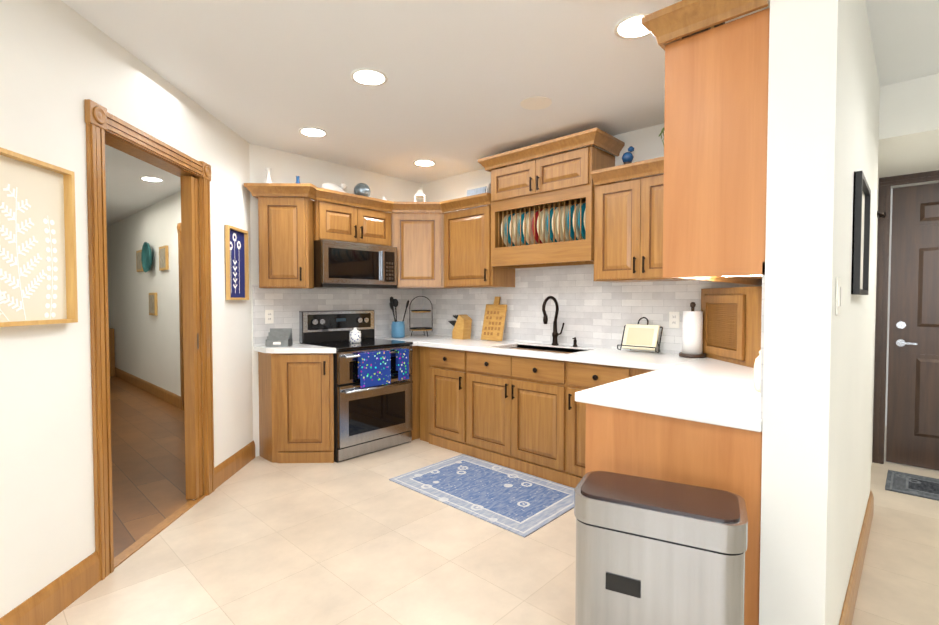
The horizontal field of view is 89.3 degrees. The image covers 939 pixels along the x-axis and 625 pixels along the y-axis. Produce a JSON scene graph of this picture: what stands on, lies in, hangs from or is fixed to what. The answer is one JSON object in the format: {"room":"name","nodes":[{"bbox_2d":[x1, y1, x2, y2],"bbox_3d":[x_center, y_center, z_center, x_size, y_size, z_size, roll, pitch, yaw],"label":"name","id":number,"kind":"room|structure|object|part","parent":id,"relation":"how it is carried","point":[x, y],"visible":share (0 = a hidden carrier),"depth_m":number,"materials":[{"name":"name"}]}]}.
{"room":"kitchen","nodes":[
{"label":"kitchen","id":0,"kind":"room"},
{"bbox_2d":[0,0,252,617],"bbox_3d":[-1.772,-0.028,1.775,0.120,2.560,4.600,0,2,-2],"label":"wall","id":1,"kind":"structure","parent":0,"point":[60,61],"depth_m":2.04,"materials":[{"name":"paint"}]},
{"bbox_2d":[0,147,77,326],"bbox_3d":[-1.692,-0.271,1.801,0.039,0.640,0.460,0,2,-2],"label":"framed picture","id":2,"kind":"object","parent":1,"relation":"attached to","point":[38,272],"visible":1,"depth_m":1.87,"materials":[{"name":"beige fabric"}]},
{"bbox_2d":[0,552,98,624],"bbox_3d":[-1.673,1.208,0.858,1.899,0.140,1.899,2,2,43],"label":"baseboard","id":3,"kind":"structure","parent":1,"relation":"attached to","point":[50,601],"depth_m":1.96,"materials":[{"name":"brown wood"}]},
{"bbox_2d":[84,99,214,580],"bbox_3d":[-1.783,0.128,2.683,0.158,2.196,1.060,0,2,-2],"label":"door frame","id":4,"kind":"structure","parent":1,"relation":"attached to","point":[103,126],"depth_m":2.66,"materials":[{"name":"brown wood"}]},
{"bbox_2d":[214,440,254,488],"bbox_3d":[-1.759,1.131,3.572,0.489,0.140,0.489,2,2,43],"label":"baseboard","id":5,"kind":"structure","parent":1,"relation":"attached to","point":[226,469],"depth_m":3.52,"materials":[{"name":"brown wood"}]},
{"bbox_2d":[224,225,248,299],"bbox_3d":[-1.754,-0.365,3.593,0.029,0.540,0.330,0,2,-2],"label":"picture","id":6,"kind":"object","parent":1,"relation":"attached to","point":[236,266],"visible":1,"depth_m":3.60,"materials":[{"name":"blue fabric"}]},
{"bbox_2d":[107,191,180,395],"bbox_3d":[-4.274,-0.162,6.505,7.000,2.560,0.120,2,2,43],"label":"wall","id":7,"kind":"structure","parent":0,"point":[147,347],"depth_m":6.53,"materials":[{"name":"paint"}]},
{"bbox_2d":[136,250,142,271],"bbox_3d":[-4.699,-0.735,6.782,0.300,0.300,0.031,2,2,43],"label":"framed picture","id":8,"kind":"object","parent":7,"relation":"attached to","point":[139,268],"visible":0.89,"depth_m":6.78,"materials":[{"name":"brown wood"}]},
{"bbox_2d":[141,242,151,271],"bbox_3d":[-4.314,-0.740,6.368,0.410,0.410,0.052,2,2,43],"label":"plate","id":9,"kind":"object","parent":7,"relation":"attached to","point":[146,256],"visible":1,"depth_m":6.42,"materials":[{"name":"ceramic"}]},
{"bbox_2d":[115,367,180,408],"bbox_3d":[-4.303,1.050,6.472,6.790,0.140,0.016,2,2,43],"label":"baseboard","id":10,"kind":"structure","parent":7,"relation":"attached to","point":[162,393],"depth_m":6.54,"materials":[{"name":"brown wood"}]},
{"bbox_2d":[149,293,157,315],"bbox_3d":[-4.239,-0.113,6.368,0.300,0.300,0.031,2,2,43],"label":"framed picture","id":11,"kind":"object","parent":7,"relation":"attached to","point":[153,308],"visible":1,"depth_m":6.30,"materials":[{"name":"brown wood"}]},
{"bbox_2d":[159,245,168,270],"bbox_3d":[-3.853,-0.682,5.989,0.300,0.300,0.031,2,2,43],"label":"framed picture","id":12,"kind":"object","parent":7,"relation":"attached to","point":[163,258],"visible":1,"depth_m":5.93,"materials":[{"name":"brown wood"}]},
{"bbox_2d":[177,223,183,409],"bbox_3d":[-3.031,0.063,5.235,1.035,2.182,0.036,2,2,43],"label":"door frame","id":13,"kind":"structure","parent":7,"relation":"attached to","point":[180,311],"depth_m":5.54,"materials":[{"name":"brown wood"}]},
{"bbox_2d":[110,376,190,557],"bbox_3d":[-2.908,1.230,2.709,18.000,0.001,13.000,2,2,43],"label":"floor","id":14,"kind":"structure","parent":0,"point":[148,461],"depth_m":3.82,"materials":[{"name":"brown wood"}]},
{"bbox_2d":[109,328,114,376],"bbox_3d":[-6.377,0.672,8.132,0.700,0.800,0.380,2,2,43],"label":"console","id":15,"kind":"object","parent":14,"relation":"on","point":[112,351],"visible":0.14,"depth_m":8.00,"materials":[{"name":"brown wood"}]},
{"bbox_2d":[249,143,422,456],"bbox_3d":[-1.165,-0.108,4.616,0.120,2.560,2.020,2,2,43],"label":"wall","id":16,"kind":"structure","parent":0,"point":[286,167],"depth_m":4.11,"materials":[{"name":"paint"}]},
{"bbox_2d":[258,197,313,288],"bbox_3d":[-1.491,-0.560,3.873,0.400,0.725,0.384,2,2,43],"label":"upper cabinet","id":17,"kind":"object","parent":16,"relation":"attached to","point":[309,210],"depth_m":3.78,"materials":[{"name":"brown wood"}]},
{"bbox_2d":[264,168,272,182],"bbox_3d":[-1.630,-1.046,3.860,0.090,0.245,0.090,2,2,43],"label":"decorative vase","id":18,"kind":"object","parent":17,"relation":"on","point":[268,177],"visible":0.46,"depth_m":3.84,"materials":[{"name":"white ceramic"}]},
{"bbox_2d":[313,201,390,245],"bbox_3d":[-1.103,-0.772,4.299,0.376,0.325,0.770,2,2,43],"label":"upper cabinet","id":19,"kind":"object","parent":16,"relation":"attached to","point":[339,222],"visible":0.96,"depth_m":4.15,"materials":[{"name":"brown wood"}]},
{"bbox_2d":[322,182,347,203],"bbox_3d":[-1.188,-1.050,4.215,0.095,0.232,0.267,2,2,43],"label":"bird","id":20,"kind":"object","parent":19,"relation":"on","point":[335,187],"visible":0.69,"depth_m":4.16},
{"bbox_2d":[314,240,396,288],"bbox_3d":[-1.069,-0.412,4.277,0.446,0.385,0.762,2,2,43],"label":"over-the-range microwave","id":21,"kind":"object","parent":19,"relation":"attached to","point":[342,265],"visible":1,"depth_m":4.08,"materials":[{"name":"silver metal"}]},
{"bbox_2d":[354,183,370,196],"bbox_3d":[-0.997,-1.071,4.417,0.156,0.263,0.156,2,2,43],"label":"globe","id":22,"kind":"object","parent":19,"relation":"on","point":[362,189],"visible":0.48,"depth_m":4.36,"materials":[{"name":"silver metal"}]},
{"bbox_2d":[391,213,454,288],"bbox_3d":[-0.497,-0.594,4.729,0.676,0.705,0.677,2,2,43],"label":"upper cabinet","id":23,"kind":"object","parent":16,"relation":"attached to","point":[442,257],"depth_m":4.48,"materials":[{"name":"brown wood"}]},
{"bbox_2d":[414,187,425,201],"bbox_3d":[-0.500,-1.111,4.814,0.110,0.320,0.110,0,2,-2],"label":"decorative lantern","id":24,"kind":"object","parent":23,"relation":"on","point":[419,194],"visible":0.5,"depth_m":4.78,"materials":[{"name":"white ceramic"}]},
{"bbox_2d":[45,426,938,624],"bbox_3d":[1.109,1.291,0.414,9.000,0.001,10.850,2,2,43],"label":"floor","id":25,"kind":"structure","parent":0,"point":[359,540],"depth_m":2.36,"materials":[{"name":"beige tile"}]},
{"bbox_2d":[254,343,335,462],"bbox_3d":[-1.407,0.737,3.836,0.624,0.914,0.378,2,2,43],"label":"base cabinet","id":26,"kind":"object","parent":25,"relation":"on","point":[269,415],"depth_m":3.77,"materials":[{"name":"brown wood"}]},
{"bbox_2d":[266,328,291,346],"bbox_3d":[-1.552,0.204,3.876,0.180,0.145,0.102,0,2,-2],"label":"mail organizer","id":27,"kind":"object","parent":26,"relation":"on","point":[279,337],"visible":1,"depth_m":3.86,"materials":[{"name":"grey metal"}]},
{"bbox_3d":[-1.407,0.300,3.824,0.623,0.040,0.378,2,2,43],"label":"cabinetry top","id":28,"kind":"part","parent":26,"relation":"part of","materials":[{"name":"white stone"}]},
{"bbox_2d":[299,310,412,462],"bbox_3d":[-0.984,0.586,4.219,0.687,1.195,0.760,2,2,43],"label":"range","id":29,"kind":"object","parent":25,"relation":"on","point":[369,420],"visible":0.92,"depth_m":4.06,"materials":[{"name":"silver metal"}]},
{"bbox_2d":[349,327,360,342],"bbox_3d":[-1.010,0.199,4.205,0.100,0.134,0.100,2,2,43],"label":"jar","id":30,"kind":"object","parent":29,"relation":"on","point":[354,335],"visible":1,"depth_m":4.17,"materials":[{"name":"white ceramic"}]},
{"bbox_2d":[358,350,390,387],"bbox_3d":[-0.786,0.466,3.940,0.038,0.279,0.300,2,2,43],"label":"towel","id":31,"kind":"object","parent":29,"relation":"hanging from","point":[374,368],"depth_m":3.92,"materials":[{"name":"blue fabric"}]},
{"bbox_2d":[396,349,408,379],"bbox_3d":[-0.586,0.453,4.154,0.038,0.264,0.115,2,2,43],"label":"towel","id":32,"kind":"object","parent":29,"relation":"hanging from","point":[402,357],"depth_m":4.13,"materials":[{"name":"blue fabric"}]},
{"bbox_2d":[377,338,419,439],"bbox_3d":[-0.514,0.710,4.777,0.639,0.914,0.684,2,2,43],"label":"base cabinet","id":33,"kind":"object","parent":25,"relation":"on","point":[415,374],"depth_m":4.41,"materials":[{"name":"brown wood"}]},
{"bbox_3d":[-0.740,0.280,4.524,0.639,0.040,0.024,2,2,43],"label":"cabinetry top","id":34,"kind":"part","parent":33,"relation":"part of","materials":[{"name":"white stone"}]},
{"bbox_2d":[428,347,471,455],"bbox_3d":[0.034,0.744,4.316,0.532,0.872,0.608,2,2,43],"label":"base cabinet","id":35,"kind":"object","parent":25,"relation":"on","point":[449,370],"depth_m":4.09,"materials":[{"name":"brown wood"}]},
{"bbox_2d":[389,454,574,537],"bbox_3d":[0.123,1.205,3.286,1.210,0.007,0.770,2,2,43],"label":"kitchen rug","id":36,"kind":"object","parent":25,"relation":"on","point":[522,504],"visible":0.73,"depth_m":3.20,"materials":[{"name":"blue fabric"}]},
{"bbox_2d":[472,348,575,487],"bbox_3d":[0.525,0.757,3.855,1.106,0.872,0.608,2,2,43],"label":"base cabinet","id":37,"kind":"object","parent":25,"relation":"on","point":[527,415],"depth_m":3.54,"materials":[{"name":"brown wood"}]},
{"bbox_2d":[379,334,753,369],"bbox_3d":[0.573,0.393,3.764,3.596,0.225,0.660,2,2,43],"label":"countertop","id":38,"kind":"structure","parent":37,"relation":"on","point":[591,355],"depth_m":3.44,"materials":[{"name":"stone"}]},
{"bbox_2d":[389,296,408,337],"bbox_3d":[-0.722,0.044,4.786,0.184,0.412,0.222,2,2,43],"label":"utensil crock","id":39,"kind":"object","parent":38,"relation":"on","point":[397,329],"visible":1,"depth_m":4.72,"materials":[{"name":"blue ceramic"}]},
{"bbox_2d":[409,296,432,336],"bbox_3d":[-0.503,0.038,4.931,0.238,0.420,0.238,2,2,43],"label":"tiered stand","id":40,"kind":"object","parent":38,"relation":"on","point":[412,329],"visible":1,"depth_m":4.87,"materials":[{"name":"black metal"}]},
{"bbox_2d":[448,315,471,338],"bbox_3d":[-0.097,0.137,4.642,0.227,0.235,0.110,2,2,43],"label":"knife block","id":41,"kind":"object","parent":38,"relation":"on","point":[462,327],"depth_m":4.58,"materials":[{"name":"brown wood"}]},
{"bbox_3d":[-0.132,0.081,4.672,0.132,0.115,0.097,2,2,43],"label":"knife block handle","id":42,"kind":"part","parent":41,"relation":"part of","materials":[{"name":"black plastic"}]},
{"bbox_2d":[481,297,506,340],"bbox_3d":[0.232,0.055,4.422,0.250,0.407,0.109,2,2,43],"label":"cutting board","id":43,"kind":"object","parent":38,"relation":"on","point":[494,321],"visible":1,"depth_m":4.41,"materials":[{"name":"brown wood"}]},
{"bbox_2d":[542,296,563,345],"bbox_3d":[0.681,0.070,3.895,0.117,0.413,0.222,2,2,43],"label":"faucet","id":44,"kind":"object","parent":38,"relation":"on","point":[555,333],"visible":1,"depth_m":3.94,"materials":[{"name":"black metal"}]},
{"bbox_2d":[572,337,577,346],"bbox_3d":[0.849,0.240,3.842,0.040,0.075,0.055,2,2,43],"label":"soap pump","id":45,"kind":"object","parent":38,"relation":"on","point":[575,342],"visible":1,"depth_m":3.84,"materials":[{"name":"black metal"}]},
{"bbox_2d":[617,317,662,352],"bbox_3d":[1.240,0.159,3.446,0.287,0.251,0.161,2,2,43],"label":"cookbook stand","id":46,"kind":"object","parent":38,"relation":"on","point":[638,336],"visible":1,"depth_m":3.43,"materials":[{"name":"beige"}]},
{"bbox_2d":[679,302,705,357],"bbox_3d":[1.491,0.113,3.178,0.164,0.366,0.164,2,2,43],"label":"paper towel","id":47,"kind":"object","parent":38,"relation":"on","point":[692,335],"visible":1,"depth_m":3.13,"materials":[{"name":"white paper"}]},
{"bbox_2d":[576,362,631,485],"bbox_3d":[1.020,0.770,3.391,0.542,0.872,0.608,2,2,43],"label":"base cabinet","id":48,"kind":"object","parent":25,"relation":"on","point":[588,375],"depth_m":3.20,"materials":[{"name":"brown wood"}]},
{"bbox_2d":[632,368,654,376],"bbox_3d":[1.297,0.777,3.131,0.363,0.872,0.608,2,2,43],"label":"base cabinet","id":49,"kind":"object","parent":25,"relation":"on","point":[635,371],"depth_m":2.96,"materials":[{"name":"brown wood"}]},
{"bbox_2d":[574,471,747,624],"bbox_3d":[0.583,0.910,1.487,0.480,0.701,0.260,1,2,27],"label":"trash can","id":50,"kind":"object","parent":25,"relation":"on","point":[649,551],"visible":1,"depth_m":1.38,"materials":[{"name":"silver metal"}]},
{"bbox_2d":[585,403,761,624],"bbox_3d":[1.296,0.798,2.384,0.638,0.873,1.698,2,2,43],"label":"peninsula end panel","id":51,"kind":"object","parent":25,"relation":"on","point":[663,448],"visible":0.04,"depth_m":1.70,"materials":[{"name":"brown wood"}]},
{"bbox_2d":[575,362,762,431],"bbox_3d":[1.045,0.347,2.137,0.684,0.040,1.063,2,2,43],"label":"countertop","id":52,"kind":"structure","parent":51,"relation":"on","point":[707,390],"depth_m":1.93,"materials":[{"name":"stone"}]},
{"bbox_2d":[754,350,760,391],"bbox_3d":[1.250,0.227,1.974,0.120,0.207,0.120,2,2,43],"label":"canister","id":53,"kind":"object","parent":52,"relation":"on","point":[757,367],"visible":0.08,"depth_m":1.97,"materials":[{"name":"beige ceramic"}]},
{"bbox_2d":[885,470,938,500],"bbox_3d":[3.341,1.210,3.112,0.920,0.007,0.500,2,2,43],"label":"entry rug","id":54,"kind":"object","parent":25,"relation":"on","point":[914,485],"visible":0.94,"depth_m":3.32,"materials":[{"name":"grey fabric"}]},
{"bbox_2d":[61,0,938,226],"bbox_3d":[-2.908,-1.333,2.637,18.000,0.001,13.000,2,2,43],"label":"ceiling","id":55,"kind":"structure","parent":0,"point":[465,78],"depth_m":2.60,"materials":[{"name":"white paint"}]},
{"bbox_2d":[140,177,162,181],"bbox_3d":[-3.329,-1.395,4.978,0.205,0.007,0.205,1,2,34],"label":"recessed light","id":56,"kind":"object","parent":55,"relation":"in","point":[152,179],"depth_m":4.98,"materials":[{"name":"white"}]},
{"bbox_2d":[299,127,326,136],"bbox_3d":[-1.176,-1.355,3.576,0.205,0.007,0.205,1,2,37],"label":"recessed light","id":57,"kind":"object","parent":55,"relation":"in","point":[307,131],"depth_m":3.57,"materials":[{"name":"white"}]},
{"bbox_2d":[350,68,386,85],"bbox_3d":[-0.568,-1.330,2.690,0.205,0.007,0.205,1,2,34],"label":"recessed light","id":58,"kind":"object","parent":55,"relation":"in","point":[365,76],"depth_m":2.69,"materials":[{"name":"white"}]},
{"bbox_2d":[413,160,435,166],"bbox_3d":[-0.416,-1.378,4.385,0.205,0.007,0.205,1,2,37],"label":"recessed light","id":59,"kind":"object","parent":55,"relation":"in","point":[425,163],"depth_m":4.39,"materials":[{"name":"white"}]},
{"bbox_2d":[520,96,551,109],"bbox_3d":[0.426,-1.341,3.046,0.199,0.006,0.199,1,2,37],"label":"recessed light","id":60,"kind":"object","parent":55,"relation":"in","point":[535,102],"depth_m":3.04,"materials":[{"name":"white"}]},
{"bbox_2d":[614,13,650,38],"bbox_3d":[0.771,-1.316,2.188,0.205,0.007,0.205,1,2,34],"label":"recessed light","id":61,"kind":"object","parent":55,"relation":"in","point":[631,27],"depth_m":2.20,"materials":[{"name":"white"}]},
{"bbox_2d":[423,123,663,212],"bbox_3d":[0.841,-0.092,4.036,3.600,2.560,0.120,2,2,43],"label":"wall","id":62,"kind":"structure","parent":0,"point":[646,143],"depth_m":4.21,"materials":[{"name":"paint"}]},
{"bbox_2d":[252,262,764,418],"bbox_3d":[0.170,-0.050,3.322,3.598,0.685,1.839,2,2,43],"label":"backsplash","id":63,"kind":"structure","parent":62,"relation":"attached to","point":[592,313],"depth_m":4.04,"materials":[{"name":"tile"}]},
{"bbox_2d":[265,310,273,323],"bbox_3d":[-1.671,0.035,3.970,0.007,0.116,0.072,2,2,43],"label":"outlet","id":64,"kind":"object","parent":63,"relation":"attached to","point":[269,316],"visible":1,"depth_m":3.97,"materials":[{"name":"white plastic"}]},
{"bbox_2d":[669,312,679,327],"bbox_3d":[1.449,0.052,3.365,0.072,0.116,0.007,2,2,43],"label":"outlet","id":65,"kind":"object","parent":63,"relation":"attached to","point":[674,319],"visible":1,"depth_m":3.36,"materials":[{"name":"white plastic"}]},
{"bbox_2d":[444,145,691,287],"bbox_3d":[0.795,-0.708,3.699,2.610,0.990,0.406,2,2,43],"label":"upper cabinet","id":66,"kind":"object","parent":62,"relation":"attached to","point":[559,209],"visible":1,"depth_m":3.63,"materials":[{"name":"brown wood"}]},
{"bbox_2d":[244,127,663,212],"bbox_3d":[0.004,-1.093,3.373,3.332,0.376,1.945,2,2,43],"label":"crown molding","id":67,"kind":"structure","parent":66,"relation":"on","point":[603,140],"depth_m":3.73,"materials":[{"name":"brown wood"}]},
{"bbox_2d":[463,183,490,209],"bbox_3d":[0.099,-1.078,4.466,0.473,0.268,0.137,2,2,43],"label":"decorative sign","id":68,"kind":"object","parent":66,"relation":"on","point":[479,189],"visible":0.21,"depth_m":4.54,"materials":[{"name":"white ceramic"}]},
{"bbox_2d":[622,146,633,180],"bbox_3d":[1.138,-1.052,3.415,0.090,0.281,0.082,2,2,43],"label":"decorative figurine","id":69,"kind":"object","parent":66,"relation":"on","point":[627,157],"visible":0.62,"depth_m":3.39,"materials":[{"name":"blue ceramic"}]},
{"bbox_2d":[659,128,663,144],"bbox_3d":[1.370,-1.089,3.223,0.162,0.366,0.125,2,2,43],"label":"decorative plant","id":70,"kind":"object","parent":66,"relation":"on","point":[662,130],"visible":0.1,"depth_m":3.25,"materials":[{"name":"green plant"}]},
{"bbox_2d":[759,0,879,624],"bbox_3d":[1.685,-0.040,2.182,0.170,2.560,2.010,2,2,43],"label":"wall","id":71,"kind":"structure","parent":0,"point":[823,113],"depth_m":1.47,"materials":[{"name":"paint"}]},
{"bbox_2d":[641,0,769,284],"bbox_3d":[1.239,-0.601,2.098,0.384,0.927,1.420,2,2,43],"label":"upper cabinet","id":72,"kind":"object","parent":71,"relation":"attached to","point":[715,147],"visible":0.81,"depth_m":1.61,"materials":[{"name":"brown wood"}]},
{"bbox_2d":[701,286,761,367],"bbox_3d":[1.589,0.080,2.748,0.713,0.456,0.713,2,2,43],"label":"upper cabinet","id":73,"kind":"object","parent":71,"relation":"attached to","point":[745,314],"depth_m":2.84,"materials":[{"name":"brown wood"}]},
{"bbox_2d":[835,277,840,314],"bbox_3d":[1.145,-0.050,1.474,0.008,0.116,0.072,2,2,43],"label":"light switch","id":74,"kind":"object","parent":71,"relation":"attached to","point":[838,294],"visible":0.96,"depth_m":1.46,"materials":[{"name":"white plastic"}]},
{"bbox_2d":[839,490,873,624],"bbox_3d":[1.685,1.170,2.204,0.187,0.140,2.026,2,2,43],"label":"baseboard","id":75,"kind":"structure","parent":71,"relation":"attached to","point":[847,613],"depth_m":2.12,"materials":[{"name":"brown wood"}]},
{"bbox_2d":[851,171,870,294],"bbox_3d":[1.609,-0.303,1.950,0.024,0.460,0.460,2,2,43],"label":"picture","id":76,"kind":"object","parent":71,"relation":"attached to","point":[861,236],"visible":1,"depth_m":1.79,"materials":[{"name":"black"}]},
{"bbox_2d":[871,73,938,464],"bbox_3d":[3.404,-0.059,2.859,1.850,2.560,1.330,2,2,43],"label":"wall","id":77,"kind":"structure","parent":0,"point":[908,126],"depth_m":2.80,"materials":[{"name":"paint"}]},
{"bbox_2d":[877,211,885,217],"bbox_3d":[3.137,-0.744,3.619,0.052,0.033,0.200,2,2,43],"label":"hook rail","id":78,"kind":"object","parent":77,"relation":"attached to","point":[879,215],"visible":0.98,"depth_m":3.60,"materials":[{"name":"black metal"}]},
{"bbox_2d":[884,180,938,460],"bbox_3d":[3.880,0.085,3.246,1.680,2.250,0.120,2,2,43],"label":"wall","id":79,"kind":"structure","parent":0,"point":[914,184],"depth_m":3.74,"materials":[{"name":"paint"}]},
{"bbox_2d":[872,170,938,463],"bbox_3d":[3.615,0.071,3.394,1.130,2.270,0.024,2,2,43],"label":"door frame","id":80,"kind":"structure","parent":79,"relation":"attached to","point":[886,184],"depth_m":3.73,"materials":[{"name":"brown wood"}]},
{"bbox_2d":[886,183,938,470],"bbox_3d":[3.658,0.115,3.441,0.930,2.160,0.071,2,2,43],"label":"front door","id":81,"kind":"structure","parent":79,"relation":"in","point":[912,437],"depth_m":3.65,"materials":[{"name":"brown wood"}]}
]}

